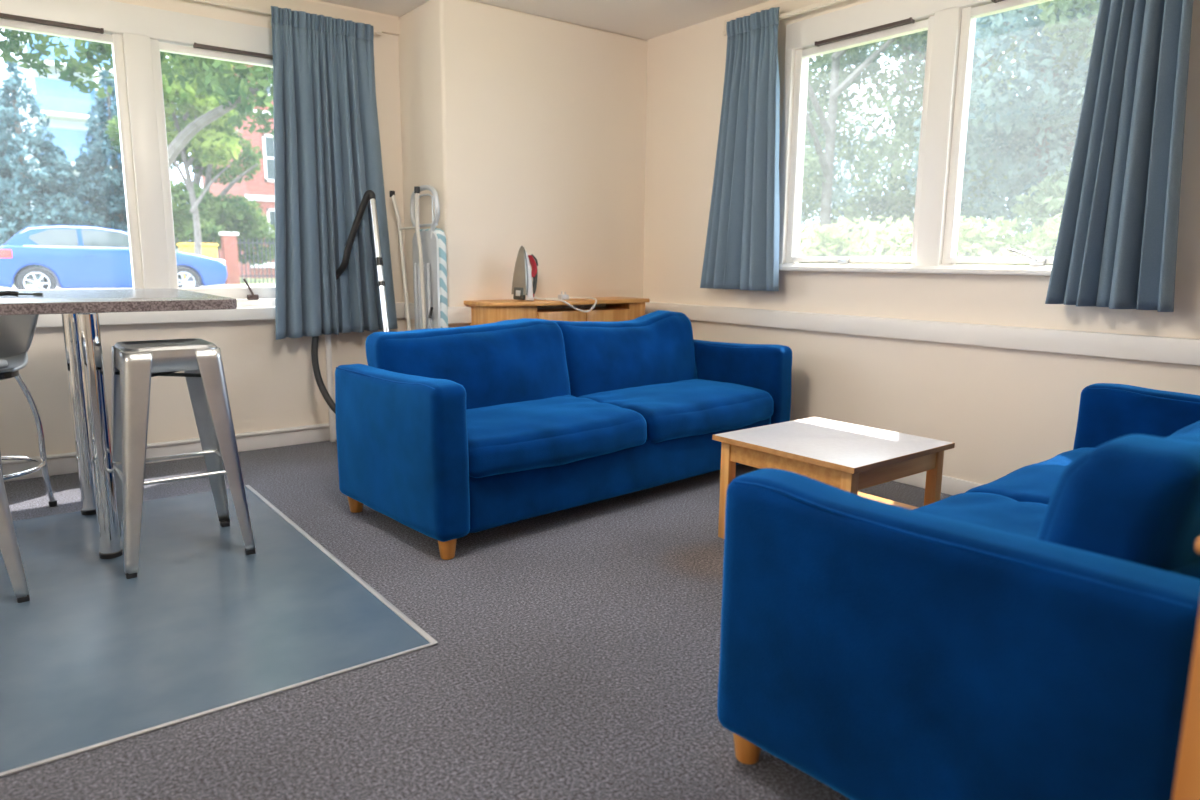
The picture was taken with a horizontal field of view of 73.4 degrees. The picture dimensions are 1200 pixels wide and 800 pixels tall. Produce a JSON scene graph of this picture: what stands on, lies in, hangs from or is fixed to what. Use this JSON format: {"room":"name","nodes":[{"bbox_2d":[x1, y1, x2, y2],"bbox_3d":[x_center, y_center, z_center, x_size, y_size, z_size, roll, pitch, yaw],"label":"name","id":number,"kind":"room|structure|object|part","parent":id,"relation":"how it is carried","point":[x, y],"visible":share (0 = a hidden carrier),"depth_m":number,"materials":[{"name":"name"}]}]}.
{"room":"living room","nodes":[
{"label":"living room","id":0,"kind":"room"},
{"bbox_2d":[0,0,406,456],"bbox_3d":[-3.460,-0.808,3.497,5.665,2.540,0.200,-7,12,-37],"label":"wall","id":1,"kind":"structure","parent":0,"point":[271,383],"depth_m":4.55,"materials":[{"name":"paint"}]},
{"bbox_2d":[0,0,275,327],"bbox_3d":[-3.130,-1.109,3.607,3.980,1.589,0.205,-7,12,-37],"label":"window","id":2,"kind":"structure","parent":1,"relation":"in","point":[137,35],"depth_m":4.16,"materials":[{"name":"white paint"}]},
{"bbox_2d":[0,13,103,33],"bbox_3d":[-2.677,-1.795,3.806,0.564,0.022,0.034,-7,12,-37],"label":"vent","id":3,"kind":"object","parent":2,"relation":"attached to","point":[45,22],"depth_m":3.85,"materials":[{"name":"metal"}]},
{"bbox_3d":[-2.757,-1.140,3.917,0.850,1.335,0.055,-7,12,-37],"label":"sash","id":4,"kind":"part","parent":2,"relation":"part of","materials":[{"name":"white paint"}]},
{"bbox_3d":[-3.103,-0.352,3.693,3.980,0.070,0.095,-7,12,-37],"label":"sill","id":5,"kind":"part","parent":2,"relation":"part of","materials":[{"name":"white paint"}]},
{"bbox_3d":[-1.987,-1.234,4.500,0.850,1.335,0.055,-7,12,-37],"label":"sash","id":6,"kind":"part","parent":2,"relation":"part of","materials":[{"name":"white paint"}]},
{"bbox_2d":[193,42,272,59],"bbox_3d":[-1.907,-1.888,4.389,0.564,0.022,0.034,-7,12,-37],"label":"vent","id":7,"kind":"object","parent":2,"relation":"attached to","point":[220,49],"depth_m":4.33,"materials":[{"name":"metal"}]},
{"bbox_2d":[2,423,335,481],"bbox_3d":[-3.366,0.412,3.651,5.365,0.085,0.019,-7,12,-37],"label":"baseboard","id":8,"kind":"structure","parent":1,"relation":"attached to","point":[59,466],"depth_m":4.46,"materials":[{"name":"white paint"}]},
{"bbox_2d":[192,0,381,34],"bbox_3d":[-3.059,-1.949,3.412,4.420,0.035,0.100,-7,12,-37],"label":"rail","id":9,"kind":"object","parent":1,"relation":"attached to","point":[215,2],"depth_m":4.24,"materials":[{"name":"paint"}]},
{"bbox_2d":[220,0,399,35],"bbox_3d":[-3.340,-1.984,3.233,5.365,0.090,0.031,-7,12,-37],"label":"trim","id":10,"kind":"structure","parent":1,"relation":"attached to","point":[387,25],"depth_m":4.59,"materials":[{"name":"paint"}]},
{"bbox_2d":[271,6,397,339],"bbox_3d":[-1.529,-1.256,4.612,0.769,1.779,0.179,-7,12,-37],"label":"curtain","id":11,"kind":"object","parent":1,"relation":"hanging from","point":[327,146],"visible":0.97,"depth_m":4.57,"materials":[{"name":"fabric"}]},
{"bbox_2d":[395,302,404,317],"bbox_3d":[-1.363,-0.555,5.020,0.355,0.097,0.046,-7,12,-37],"label":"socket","id":12,"kind":"structure","parent":1,"relation":"attached to","point":[399,306],"depth_m":5.07,"materials":[{"name":"white plastic"}]},
{"bbox_2d":[0,440,952,799],"bbox_3d":[-0.517,0.969,1.180,7.410,0.120,8.000,-7,12,-37],"label":"floor","id":13,"kind":"structure","parent":0,"point":[577,654],"depth_m":2.12,"materials":[{"name":"carpet"}]},
{"bbox_2d":[0,314,56,506],"bbox_3d":[-2.621,0.063,3.333,0.506,0.894,0.506,-2,10,-15],"label":"bar chair","id":14,"kind":"object","parent":13,"relation":"on","point":[17,332],"visible":0.94,"depth_m":3.51,"materials":[{"name":"silver metal"}]},
{"bbox_3d":[-2.430,0.212,3.231,0.111,0.602,0.024,8,12,37],"label":"leg","id":15,"kind":"part","parent":14,"relation":"part of","materials":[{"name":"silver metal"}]},
{"bbox_3d":[-2.586,-0.104,3.299,0.330,0.036,0.330,-7,12,-37],"label":"under frame","id":16,"kind":"part","parent":14,"relation":"part of","materials":[{"name":"black plastic"}]},
{"bbox_3d":[-2.467,0.164,3.506,0.024,0.602,0.111,8,12,37],"label":"leg","id":17,"kind":"part","parent":14,"relation":"part of","materials":[{"name":"silver metal"}]},
{"bbox_2d":[0,486,429,772],"bbox_3d":[-2.753,0.763,1.885,4.148,0.004,2.040,-7,12,-37],"label":"floor","id":18,"kind":"structure","parent":13,"relation":"on","point":[95,654],"depth_m":2.43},
{"bbox_2d":[0,468,29,602],"bbox_3d":[-2.134,0.255,2.551,0.427,0.791,0.427,-8,13,-40],"label":"metal stool","id":19,"kind":"object","parent":18,"relation":"on","point":[9,548],"visible":1,"depth_m":2.55,"materials":[{"name":"metal"}]},
{"bbox_2d":[0,288,236,558],"bbox_3d":[-2.413,0.115,2.865,1.892,0.955,1.182,-7,12,-37],"label":"bar table","id":20,"kind":"object","parent":18,"relation":"on","point":[80,309],"visible":1,"depth_m":2.91,"materials":[{"name":"metal"}]},
{"bbox_2d":[0,291,42,296],"bbox_3d":[-2.100,-0.384,2.904,0.151,0.021,0.022,-4,11,-25],"label":"bottle opener","id":21,"kind":"object","parent":20,"relation":"on","point":[2,293],"visible":1,"depth_m":2.90,"materials":[{"name":"black metal"}]},
{"bbox_3d":[-2.133,-0.381,2.888,0.078,0.021,0.017,-4,11,-25],"label":"handle","id":22,"kind":"part","parent":21,"relation":"part of","materials":[{"name":"black plastic"}]},
{"bbox_3d":[-2.204,0.032,3.416,0.100,0.900,0.100,-7,12,-37],"label":"leg","id":23,"kind":"part","parent":20,"relation":"part of","materials":[{"name":"silver metal"}]},
{"bbox_3d":[-1.815,0.121,2.916,0.100,0.900,0.100,-7,12,-37],"label":"leg","id":24,"kind":"part","parent":20,"relation":"part of","materials":[{"name":"silver metal"}]},
{"bbox_2d":[111,338,255,578],"bbox_3d":[-1.588,0.182,3.001,0.427,0.791,0.427,-7,12,-37],"label":"metal stool","id":25,"kind":"object","parent":18,"relation":"on","point":[134,363],"visible":0.97,"depth_m":2.90,"materials":[{"name":"metal"}]},
{"bbox_3d":[-1.812,0.172,3.029,0.141,0.754,0.126,2,10,7],"label":"leg","id":26,"kind":"part","parent":25,"relation":"part of","materials":[{"name":"metal"}]},
{"bbox_3d":[-1.618,0.217,2.781,0.126,0.754,0.141,2,10,7],"label":"leg","id":27,"kind":"part","parent":25,"relation":"part of","materials":[{"name":"metal"}]},
{"bbox_3d":[-1.585,-0.165,2.941,0.310,0.086,0.310,-7,12,-37],"label":"seat","id":28,"kind":"part","parent":25,"relation":"part of","materials":[{"name":"metal"}]},
{"bbox_3d":[-1.559,0.141,3.221,0.126,0.754,0.141,2,10,7],"label":"leg","id":29,"kind":"part","parent":25,"relation":"part of","materials":[{"name":"metal"}]},
{"bbox_3d":[-1.365,0.186,2.972,0.141,0.754,0.126,2,10,7],"label":"leg","id":30,"kind":"part","parent":25,"relation":"part of","materials":[{"name":"metal"}]},
{"bbox_2d":[0,643,433,777],"bbox_3d":[-2.123,0.905,1.087,4.162,0.007,0.012,-7,12,-37],"label":"trim","id":31,"kind":"structure","parent":13,"relation":"on","point":[29,766],"depth_m":1.96,"materials":[{"name":"silver metal"}]},
{"bbox_2d":[325,335,335,441],"bbox_3d":[-1.629,-0.124,4.854,0.034,0.765,0.034,-7,12,-37],"label":"pipe","id":32,"kind":"object","parent":13,"relation":"on","point":[327,337],"visible":0.66,"depth_m":4.84,"materials":[{"name":"white paint"}]},
{"bbox_2d":[245,485,437,644],"bbox_3d":[-1.099,0.562,3.129,0.018,0.008,2.052,-7,12,-37],"label":"trim","id":33,"kind":"structure","parent":13,"relation":"on","point":[368,587],"depth_m":2.83,"materials":[{"name":"silver metal"}]},
{"bbox_2d":[311,190,388,412],"bbox_3d":[-1.296,-0.420,4.467,0.987,1.486,0.357,8,13,39],"label":"vacuum cleaner","id":34,"kind":"object","parent":13,"relation":"on","point":[369,195],"visible":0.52,"depth_m":4.54,"materials":[{"name":"black plastic"}]},
{"bbox_2d":[389,185,447,330],"bbox_3d":[-1.069,-0.494,4.782,0.136,1.512,0.481,-7,12,-37],"label":"ironing board","id":35,"kind":"object","parent":13,"relation":"on","point":[428,245],"visible":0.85,"depth_m":4.63,"materials":[{"name":"grey metal"}]},
{"bbox_3d":[-1.129,-0.603,4.782,0.053,1.244,0.366,-7,12,-37],"label":"leg frame","id":36,"kind":"part","parent":35,"relation":"part of","materials":[{"name":"white metal"}]},
{"bbox_2d":[464,297,649,324],"bbox_3d":[-0.235,-0.201,5.043,1.185,0.850,0.340,-7,12,-37],"label":"cabinet","id":37,"kind":"object","parent":13,"relation":"on","point":[617,308],"visible":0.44,"depth_m":4.81,"materials":[{"name":"brown wood"}]},
{"bbox_3d":[-0.576,-0.177,4.806,0.305,0.776,0.281,-7,12,-37],"label":"panel","id":38,"kind":"part","parent":37,"relation":"part of","materials":[{"name":"brown wood"}]},
{"bbox_2d":[511,246,596,311],"bbox_3d":[-0.258,-0.721,4.814,0.503,0.390,0.208,-5,11,-29],"label":"iron","id":39,"kind":"object","parent":37,"relation":"on","point":[523,288],"visible":1,"depth_m":4.75,"materials":[{"name":"grey metal"}]},
{"bbox_3d":[-0.409,-0.794,4.781,0.076,0.125,0.059,-2,9,-43],"label":"water tank","id":40,"kind":"part","parent":39,"relation":"part of","materials":[{"name":"red plastic"}]},
{"bbox_3d":[-0.403,-0.734,4.798,0.070,0.248,0.027,-2,9,-43],"label":"handle","id":41,"kind":"part","parent":39,"relation":"part of","materials":[{"name":"plastic"}]},
{"bbox_3d":[-0.211,-0.584,4.850,0.399,0.094,0.207,-2,9,-43],"label":"cord","id":42,"kind":"part","parent":39,"relation":"part of","materials":[{"name":"beige plastic"}]},
{"bbox_3d":[-0.231,-0.183,4.894,0.345,0.706,0.018,-7,12,-37],"label":"door","id":43,"kind":"part","parent":37,"relation":"part of","materials":[{"name":"brown wood"}]},
{"bbox_2d":[537,307,623,312],"bbox_3d":[-0.171,-0.562,5.046,0.700,0.012,0.250,-7,12,-37],"label":"shelf","id":44,"kind":"object","parent":37,"relation":"attached to","point":[596,309],"depth_m":5.02,"materials":[{"name":"brown wood"}]},
{"bbox_3d":[0.048,-0.217,5.105,0.345,0.706,0.018,-7,12,-37],"label":"door","id":45,"kind":"part","parent":37,"relation":"part of","materials":[{"name":"brown wood"}]},
{"bbox_3d":[0.154,-0.265,5.359,0.135,0.776,0.280,-7,12,-37],"label":"panel","id":46,"kind":"part","parent":37,"relation":"part of","materials":[{"name":"brown wood"}]},
{"bbox_2d":[333,311,791,559],"bbox_3d":[-0.053,0.026,3.902,2.207,0.822,0.900,-8,13,-42],"label":"sofa","id":47,"kind":"object","parent":13,"relation":"on","point":[447,434],"visible":0.94,"depth_m":3.48,"materials":[{"name":"blue fabric"}]},
{"bbox_3d":[-0.814,0.182,3.233,0.157,0.598,0.868,-8,13,-42],"label":"arm","id":48,"kind":"part","parent":47,"relation":"part of","materials":[{"name":"blue fabric"}]},
{"bbox_2d":[366,317,570,409],"bbox_3d":[-0.569,-0.138,3.720,1.011,0.442,0.324,-8,13,-42],"label":"cushion","id":49,"kind":"object","parent":47,"relation":"on","point":[525,360],"depth_m":3.63,"materials":[{"name":"blue fabric"}]},
{"bbox_2d":[468,396,647,479],"bbox_3d":[-0.340,0.132,3.523,0.977,0.185,0.706,-8,13,-42],"label":"seat cushion","id":50,"kind":"object","parent":47,"relation":"on","point":[513,438],"depth_m":3.33,"materials":[{"name":"blue fabric"}]},
{"bbox_2d":[553,311,696,396],"bbox_3d":[0.139,-0.244,4.367,1.010,0.446,0.322,-8,13,-42],"label":"cushion","id":51,"kind":"object","parent":47,"relation":"on","point":[657,348],"depth_m":4.22,"materials":[{"name":"blue fabric"}]},
{"bbox_2d":[575,379,774,441],"bbox_3d":[0.358,0.030,4.160,0.981,0.191,0.692,-8,13,-42],"label":"seat cushion","id":52,"kind":"object","parent":47,"relation":"on","point":[671,410],"depth_m":3.97,"materials":[{"name":"blue fabric"}]},
{"bbox_3d":[0.695,-0.041,4.600,0.156,0.597,0.872,-8,13,-42],"label":"arm","id":53,"kind":"part","parent":47,"relation":"part of","materials":[{"name":"blue fabric"}]},
{"bbox_2d":[712,417,954,538],"bbox_3d":[0.905,0.360,3.187,0.654,0.424,0.654,-7,12,-38],"label":"coffee table","id":54,"kind":"object","parent":13,"relation":"on","point":[849,457],"visible":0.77,"depth_m":3.06,"materials":[{"name":"laminate"}]},
{"bbox_3d":[0.512,0.358,3.233,0.044,0.404,0.044,-7,12,-38],"label":"leg","id":55,"kind":"part","parent":54,"relation":"part of","materials":[{"name":"brown wood"}]},
{"bbox_3d":[0.859,0.436,2.801,0.044,0.404,0.044,-7,12,-38],"label":"leg","id":56,"kind":"part","parent":54,"relation":"part of","materials":[{"name":"brown wood"}]},
{"bbox_2d":[858,492,918,508],"bbox_3d":[0.904,0.427,3.198,0.540,0.018,0.540,-7,12,-38],"label":"shelf","id":57,"kind":"object","parent":54,"relation":"attached to","point":[860,493],"depth_m":3.27,"materials":[{"name":"brown wood"}]},
{"bbox_3d":[1.298,0.381,3.143,0.044,0.404,0.044,-7,12,-38],"label":"leg","id":58,"kind":"part","parent":54,"relation":"part of","materials":[{"name":"brown wood"}]},
{"bbox_2d":[718,383,1199,799],"bbox_3d":[1.358,0.340,2.139,2.209,0.827,0.900,-8,13,-40],"label":"sofa","id":59,"kind":"object","parent":13,"relation":"on","point":[1029,632],"visible":0.99,"depth_m":1.36,"materials":[{"name":"blue fabric"}]},
{"bbox_2d":[915,492,1052,540],"bbox_3d":[0.933,0.424,1.911,0.973,0.193,0.698,-8,13,-40],"label":"seat cushion","id":60,"kind":"object","parent":59,"relation":"on","point":[1023,517],"depth_m":2.16,"materials":[{"name":"blue fabric"}]},
{"bbox_2d":[967,446,1105,505],"bbox_3d":[1.655,0.324,2.523,0.979,0.186,0.702,-8,13,-40],"label":"seat cushion","id":61,"kind":"object","parent":59,"relation":"on","point":[1041,482],"depth_m":2.49,"materials":[{"name":"blue fabric"}]},
{"bbox_2d":[1038,419,1199,573],"bbox_3d":[1.149,0.234,1.617,1.019,0.445,0.327,-8,13,-40],"label":"cushion","id":62,"kind":"object","parent":59,"relation":"on","point":[1134,503],"depth_m":1.23,"materials":[{"name":"blue fabric"}]},
{"bbox_3d":[2.135,0.282,2.805,0.158,0.598,0.867,-8,13,-40],"label":"arm","id":63,"kind":"part","parent":59,"relation":"part of","materials":[{"name":"blue fabric"}]},
{"bbox_3d":[1.601,0.445,1.870,1.932,0.571,0.148,-8,13,-40],"label":"frame","id":64,"kind":"part","parent":59,"relation":"part of","materials":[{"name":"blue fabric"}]},
{"bbox_2d":[1172,538,1199,799],"bbox_3d":[1.123,0.530,0.994,1.024,0.838,0.448,-7,12,-37],"label":"base cabinet","id":65,"kind":"object","parent":13,"relation":"on","point":[1187,780],"visible":1,"depth_m":0.81,"materials":[{"name":"orange wood"}]},
{"bbox_2d":[398,0,647,330],"bbox_3d":[-0.446,-1.112,5.425,1.695,2.540,0.770,-7,12,-37],"label":"wall","id":66,"kind":"structure","parent":0,"point":[528,131],"depth_m":4.88,"materials":[{"name":"paint"}]},
{"bbox_2d":[404,303,414,319],"bbox_3d":[-1.051,-0.527,4.875,0.041,0.097,0.564,-7,12,-37],"label":"trim","id":67,"kind":"structure","parent":66,"relation":"attached to","point":[411,305],"depth_m":5.00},
{"bbox_2d":[448,304,605,323],"bbox_3d":[-0.316,-0.560,5.104,1.489,0.097,0.046,-7,12,-37],"label":"trim","id":68,"kind":"structure","parent":66,"relation":"attached to","point":[462,314],"depth_m":4.72,"materials":[{"name":"white paint"}]},
{"bbox_2d":[318,0,769,39],"bbox_3d":[-0.492,-1.667,0.725,7.410,0.150,8.000,-7,12,-37],"label":"ceiling","id":69,"kind":"structure","parent":0,"point":[640,19],"depth_m":4.68,"materials":[{"name":"white paint"}]},
{"bbox_2d":[643,0,1199,483],"bbox_3d":[2.505,-0.640,2.847,0.200,2.540,7.180,-7,12,-37],"label":"wall","id":70,"kind":"structure","parent":0,"point":[1004,411],"depth_m":4.02,"materials":[{"name":"paint"}]},
{"bbox_2d":[700,7,779,290],"bbox_3d":[0.833,-1.387,4.577,0.158,1.504,0.571,-7,12,-37],"label":"curtain","id":71,"kind":"object","parent":70,"relation":"hanging from","point":[742,245],"visible":1,"depth_m":4.52,"materials":[{"name":"fabric"}]},
{"bbox_2d":[723,0,845,35],"bbox_3d":[2.614,-1.763,2.333,0.031,0.070,6.160,-7,12,-37],"label":"trim","id":72,"kind":"structure","parent":70,"relation":"attached to","point":[790,5],"depth_m":4.36,"materials":[{"name":"paint"}]},
{"bbox_2d":[779,0,1053,275],"bbox_3d":[1.621,-1.269,3.793,0.205,1.329,1.970,-7,12,-37],"label":"window","id":73,"kind":"structure","parent":70,"relation":"in","point":[950,25],"depth_m":3.85,"materials":[{"name":"white paint"}]},
{"bbox_3d":[1.339,-1.295,4.196,0.055,1.150,0.830,-7,12,-37],"label":"sash","id":74,"kind":"part","parent":73,"relation":"part of","materials":[{"name":"white paint"}]},
{"bbox_2d":[815,17,914,46],"bbox_3d":[1.321,-1.851,4.057,0.034,0.022,0.564,-7,12,-37],"label":"vent","id":75,"kind":"object","parent":73,"relation":"attached to","point":[892,25],"depth_m":4.04,"materials":[{"name":"metal"}]},
{"bbox_3d":[1.572,-0.623,3.871,0.095,0.026,1.970,-7,12,-37],"label":"sill","id":76,"kind":"part","parent":73,"relation":"part of","materials":[{"name":"white paint"}]},
{"bbox_3d":[1.917,-1.161,3.454,0.055,1.150,0.830,-7,12,-37],"label":"sash","id":77,"kind":"part","parent":73,"relation":"part of","materials":[{"name":"white paint"}]},
{"bbox_2d":[645,302,1199,365],"bbox_3d":[2.373,-0.154,2.896,0.046,0.097,6.880,-7,12,-37],"label":"trim","id":78,"kind":"structure","parent":70,"relation":"attached to","point":[1186,351],"depth_m":3.72,"materials":[{"name":"white paint"}]},
{"bbox_2d":[893,471,979,494],"bbox_3d":[2.377,0.573,3.030,0.019,0.085,6.880,-7,12,-37],"label":"baseboard","id":79,"kind":"structure","parent":70,"relation":"attached to","point":[950,485],"depth_m":3.91,"materials":[{"name":"white paint"}]},
{"bbox_2d":[1045,0,1192,311],"bbox_3d":[1.994,-1.106,3.042,0.166,1.515,0.461,-7,12,-37],"label":"curtain","id":80,"kind":"object","parent":70,"relation":"hanging from","point":[1116,246],"visible":1,"depth_m":3.04,"materials":[{"name":"fabric"}]},
{"label":"outside","id":81,"kind":"structure","parent":0,"visible":0},
{"bbox_3d":[38.848,-2.500,21.163,79.750,0.350,46.500,-7,12,-37],"label":"lawn","id":82,"kind":"structure","parent":81,"visible":0},
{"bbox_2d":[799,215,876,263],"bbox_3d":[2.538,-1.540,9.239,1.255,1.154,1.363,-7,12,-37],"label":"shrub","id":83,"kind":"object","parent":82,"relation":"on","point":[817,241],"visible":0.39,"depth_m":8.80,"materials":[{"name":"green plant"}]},
{"bbox_2d":[801,49,921,224],"bbox_3d":[4.172,-6.774,17.654,4.913,8.663,6.357,-3,10,-17],"label":"tree","id":84,"kind":"object","parent":82,"relation":"on","point":[847,155],"visible":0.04,"depth_m":17.02,"materials":[{"name":"green plant"}]},
{"bbox_2d":[801,20,989,252],"bbox_3d":[4.141,-6.001,14.771,5.476,8.148,5.138,3,10,12],"label":"tree","id":85,"kind":"object","parent":82,"relation":"on","point":[857,75],"visible":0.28,"depth_m":14.96,"materials":[{"name":"green plant"}]},
{"bbox_2d":[848,215,983,263],"bbox_3d":[3.047,-1.361,8.302,1.424,1.128,1.597,-7,12,-37],"label":"shrub","id":86,"kind":"object","parent":82,"relation":"on","point":[886,243],"visible":0.2,"depth_m":7.92,"materials":[{"name":"green plant"}]},
{"bbox_2d":[800,10,1066,237],"bbox_3d":[7.548,-7.854,19.868,8.555,10.116,7.299,5,11,25],"label":"tree","id":87,"kind":"object","parent":82,"relation":"on","point":[849,191],"visible":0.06,"depth_m":19.21,"materials":[{"name":"green plant"}]},
{"bbox_2d":[889,10,1072,217],"bbox_3d":[7.058,-5.890,13.949,5.100,8.237,4.986,7,12,32],"label":"tree","id":88,"kind":"object","parent":82,"relation":"on","point":[907,123],"visible":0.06,"depth_m":13.98,"materials":[{"name":"green plant"}]},
{"bbox_2d":[905,0,1099,231],"bbox_3d":[6.503,-4.978,10.696,4.876,7.542,5.070,-7,12,-37],"label":"tree","id":89,"kind":"object","parent":82,"relation":"on","point":[1044,107],"visible":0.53,"depth_m":10.57,"materials":[{"name":"green plant"}]},
{"bbox_2d":[955,210,1062,264],"bbox_3d":[3.818,-1.224,7.517,1.472,1.139,1.637,-7,12,-37],"label":"shrub","id":90,"kind":"object","parent":82,"relation":"on","point":[971,244],"visible":0.3,"depth_m":7.38,"materials":[{"name":"green plant"}]},
{"bbox_2d":[1012,227,1058,264],"bbox_3d":[4.172,-1.069,6.823,1.109,1.075,1.279,-1,10,-10],"label":"shrub","id":91,"kind":"object","parent":82,"relation":"on","point":[1049,241],"visible":0.02,"depth_m":6.79,"materials":[{"name":"green plant"}]},
{"bbox_2d":[1010,0,1099,244],"bbox_3d":[7.256,-4.687,9.517,4.649,7.386,4.810,7,12,32],"label":"tree","id":92,"kind":"object","parent":82,"relation":"on","point":[1050,195],"visible":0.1,"depth_m":9.87,"materials":[{"name":"green plant"}]},
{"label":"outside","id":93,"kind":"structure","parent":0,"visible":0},
{"bbox_2d":[13,278,274,286],"bbox_3d":[-31.675,-9.266,57.005,140.000,0.001,120.000,-7,12,-37],"label":"ground","id":94,"kind":"structure","parent":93,"point":[248,279],"depth_m":28.30,"materials":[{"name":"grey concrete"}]},
{"bbox_2d":[0,53,104,279],"bbox_3d":[-18.768,-7.442,26.258,5.310,7.542,5.425,7,12,34],"label":"tree","id":95,"kind":"object","parent":94,"relation":"on","point":[17,213],"visible":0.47,"depth_m":25.70,"materials":[{"name":"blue plant"}]},
{"bbox_2d":[0,30,178,251],"bbox_3d":[-38.096,-16.362,52.201,17.000,15.500,11.500,-7,12,-37],"label":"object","id":96,"kind":"object","parent":94,"relation":"on","point":[67,108],"visible":0.02,"depth_m":49.55,"materials":[{"name":"stone"}]},
{"bbox_3d":[-33.883,-15.422,48.450,0.200,15.000,0.150,-7,12,-37],"label":"post","id":97,"kind":"part","parent":96,"relation":"part of","materials":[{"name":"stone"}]},
{"bbox_3d":[-31.130,-20.956,49.503,6.800,0.900,0.060,-7,12,-37],"label":"balustrade","id":98,"kind":"part","parent":96,"relation":"part of","materials":[{"name":"white"}]},
{"bbox_3d":[-31.157,-18.098,49.996,6.800,0.900,0.060,-7,12,-37],"label":"balustrade","id":99,"kind":"part","parent":96,"relation":"part of","materials":[{"name":"white"}]},
{"bbox_3d":[-31.183,-15.241,50.489,6.800,0.900,0.060,-7,12,-37],"label":"balustrade","id":100,"kind":"part","parent":96,"relation":"part of","materials":[{"name":"white"}]},
{"bbox_3d":[-31.185,-15.749,50.493,0.200,15.000,0.150,-7,12,-37],"label":"post","id":101,"kind":"part","parent":96,"relation":"part of","materials":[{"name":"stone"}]},
{"bbox_2d":[73,64,176,249],"bbox_3d":[-17.119,-7.966,28.573,4.311,7.632,4.390,-2,10,-15],"label":"tree","id":102,"kind":"object","parent":94,"relation":"on","point":[110,206],"visible":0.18,"depth_m":27.91,"materials":[{"name":"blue plant"}]},
{"bbox_2d":[0,28,273,166],"bbox_3d":[-5.364,-5.098,9.719,6.821,8.398,6.797,5,11,23],"label":"tree","id":103,"kind":"object","parent":94,"relation":"on","point":[236,94],"visible":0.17,"depth_m":10.39,"materials":[{"name":"green plant"}]},
{"bbox_2d":[104,59,274,265],"bbox_3d":[-13.507,-7.716,27.583,5.453,7.396,4.992,-7,12,-37],"label":"tree","id":104,"kind":"object","parent":94,"relation":"on","point":[233,214],"visible":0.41,"depth_m":27.18,"materials":[{"name":"green plant"}]},
{"bbox_2d":[177,243,218,284],"bbox_3d":[-12.411,-4.199,24.912,1.040,1.280,0.840,-7,12,-37],"label":"bin","id":105,"kind":"object","parent":94,"relation":"on","point":[209,250],"visible":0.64,"depth_m":24.60,"materials":[{"name":"yellow plastic"}]},
{"bbox_3d":[-12.406,-4.781,24.811,1.040,0.100,0.840,-7,12,-37],"label":"lid","id":106,"kind":"part","parent":105,"relation":"part of","materials":[{"name":"yellow plastic"}]},
{"bbox_2d":[162,53,241,286],"bbox_3d":[-11.321,-6.811,22.372,2.590,7.354,3.245,4,11,22],"label":"tree","id":107,"kind":"object","parent":94,"relation":"on","point":[227,147],"visible":0.44,"depth_m":22.13,"materials":[{"name":"green plant"}]},
{"bbox_2d":[175,237,274,283],"bbox_3d":[-12.219,-4.631,26.777,4.930,1.500,0.040,-7,12,-37],"label":"railing fence","id":108,"kind":"object","parent":94,"relation":"on","point":[204,241],"visible":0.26,"depth_m":27.18,"materials":[{"name":"metal"}]},
{"bbox_3d":[-12.213,-5.222,26.675,4.930,0.040,0.040,-7,12,-37],"label":"rail","id":109,"kind":"part","parent":108,"relation":"part of","materials":[{"name":"paint"}]},
{"bbox_3d":[-12.223,-4.138,26.862,4.930,0.040,0.040,-7,12,-37],"label":"rail","id":110,"kind":"part","parent":108,"relation":"part of","materials":[{"name":"metal"}]},
{"bbox_2d":[218,232,239,283],"bbox_3d":[-12.023,-4.605,26.165,0.520,1.660,0.520,-7,12,-37],"label":"gate pier","id":111,"kind":"structure","parent":94,"relation":"on","point":[229,247],"depth_m":26.00,"materials":[{"name":"red brick"}]},
{"bbox_2d":[202,65,274,277],"bbox_3d":[-12.924,-12.061,38.928,10.320,12.000,8.070,-7,12,-37],"label":"brick building","id":112,"kind":"structure","parent":94,"relation":"on","point":[261,188],"depth_m":33.55,"materials":[{"name":"brick"}]},
{"bbox_3d":[-13.581,-10.096,33.678,0.850,1.800,0.035,-7,12,-37],"label":"pane","id":113,"kind":"part","parent":112,"relation":"part of","materials":[{"name":"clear glass"}]},
{"bbox_3d":[-13.609,-7.140,34.188,0.850,1.800,0.035,-7,12,-37],"label":"pane","id":114,"kind":"part","parent":112,"relation":"part of","materials":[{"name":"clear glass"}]},
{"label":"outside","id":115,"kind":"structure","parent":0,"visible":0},
{"bbox_2d":[0,284,274,289],"bbox_3d":[-13.452,-2.276,17.406,120.000,0.020,9.800,-7,12,-37],"label":"road","id":116,"kind":"structure","parent":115,"point":[270,285],"depth_m":23.37,"materials":[{"name":"grey asphalt"}]},
{"bbox_2d":[0,225,227,289],"bbox_3d":[-10.279,-2.903,16.949,4.132,1.440,1.900,-7,12,-37],"label":"car","id":117,"kind":"object","parent":116,"relation":"on","point":[70,256],"visible":0.65,"depth_m":15.94,"materials":[{"name":"paint"}]},
{"bbox_2d":[0,249,11,257],"bbox_3d":[-11.345,-2.769,15.233,0.352,0.170,0.350,-7,12,-37],"label":"tail lamp","id":118,"kind":"object","parent":117,"relation":"attached to","point":[4,253],"depth_m":15.14,"materials":[{"name":"plastic"}]},
{"bbox_3d":[-10.277,-3.332,16.024,2.120,0.240,0.108,-7,12,-36],"label":"roof trim","id":119,"kind":"part","parent":117,"relation":"part of","materials":[{"name":"silver metal"}]},
{"bbox_3d":[-10.066,-3.048,16.072,2.380,0.038,0.031,-7,12,-37],"label":"window trim","id":120,"kind":"part","parent":117,"relation":"part of","materials":[{"name":"silver metal"}]}
]}

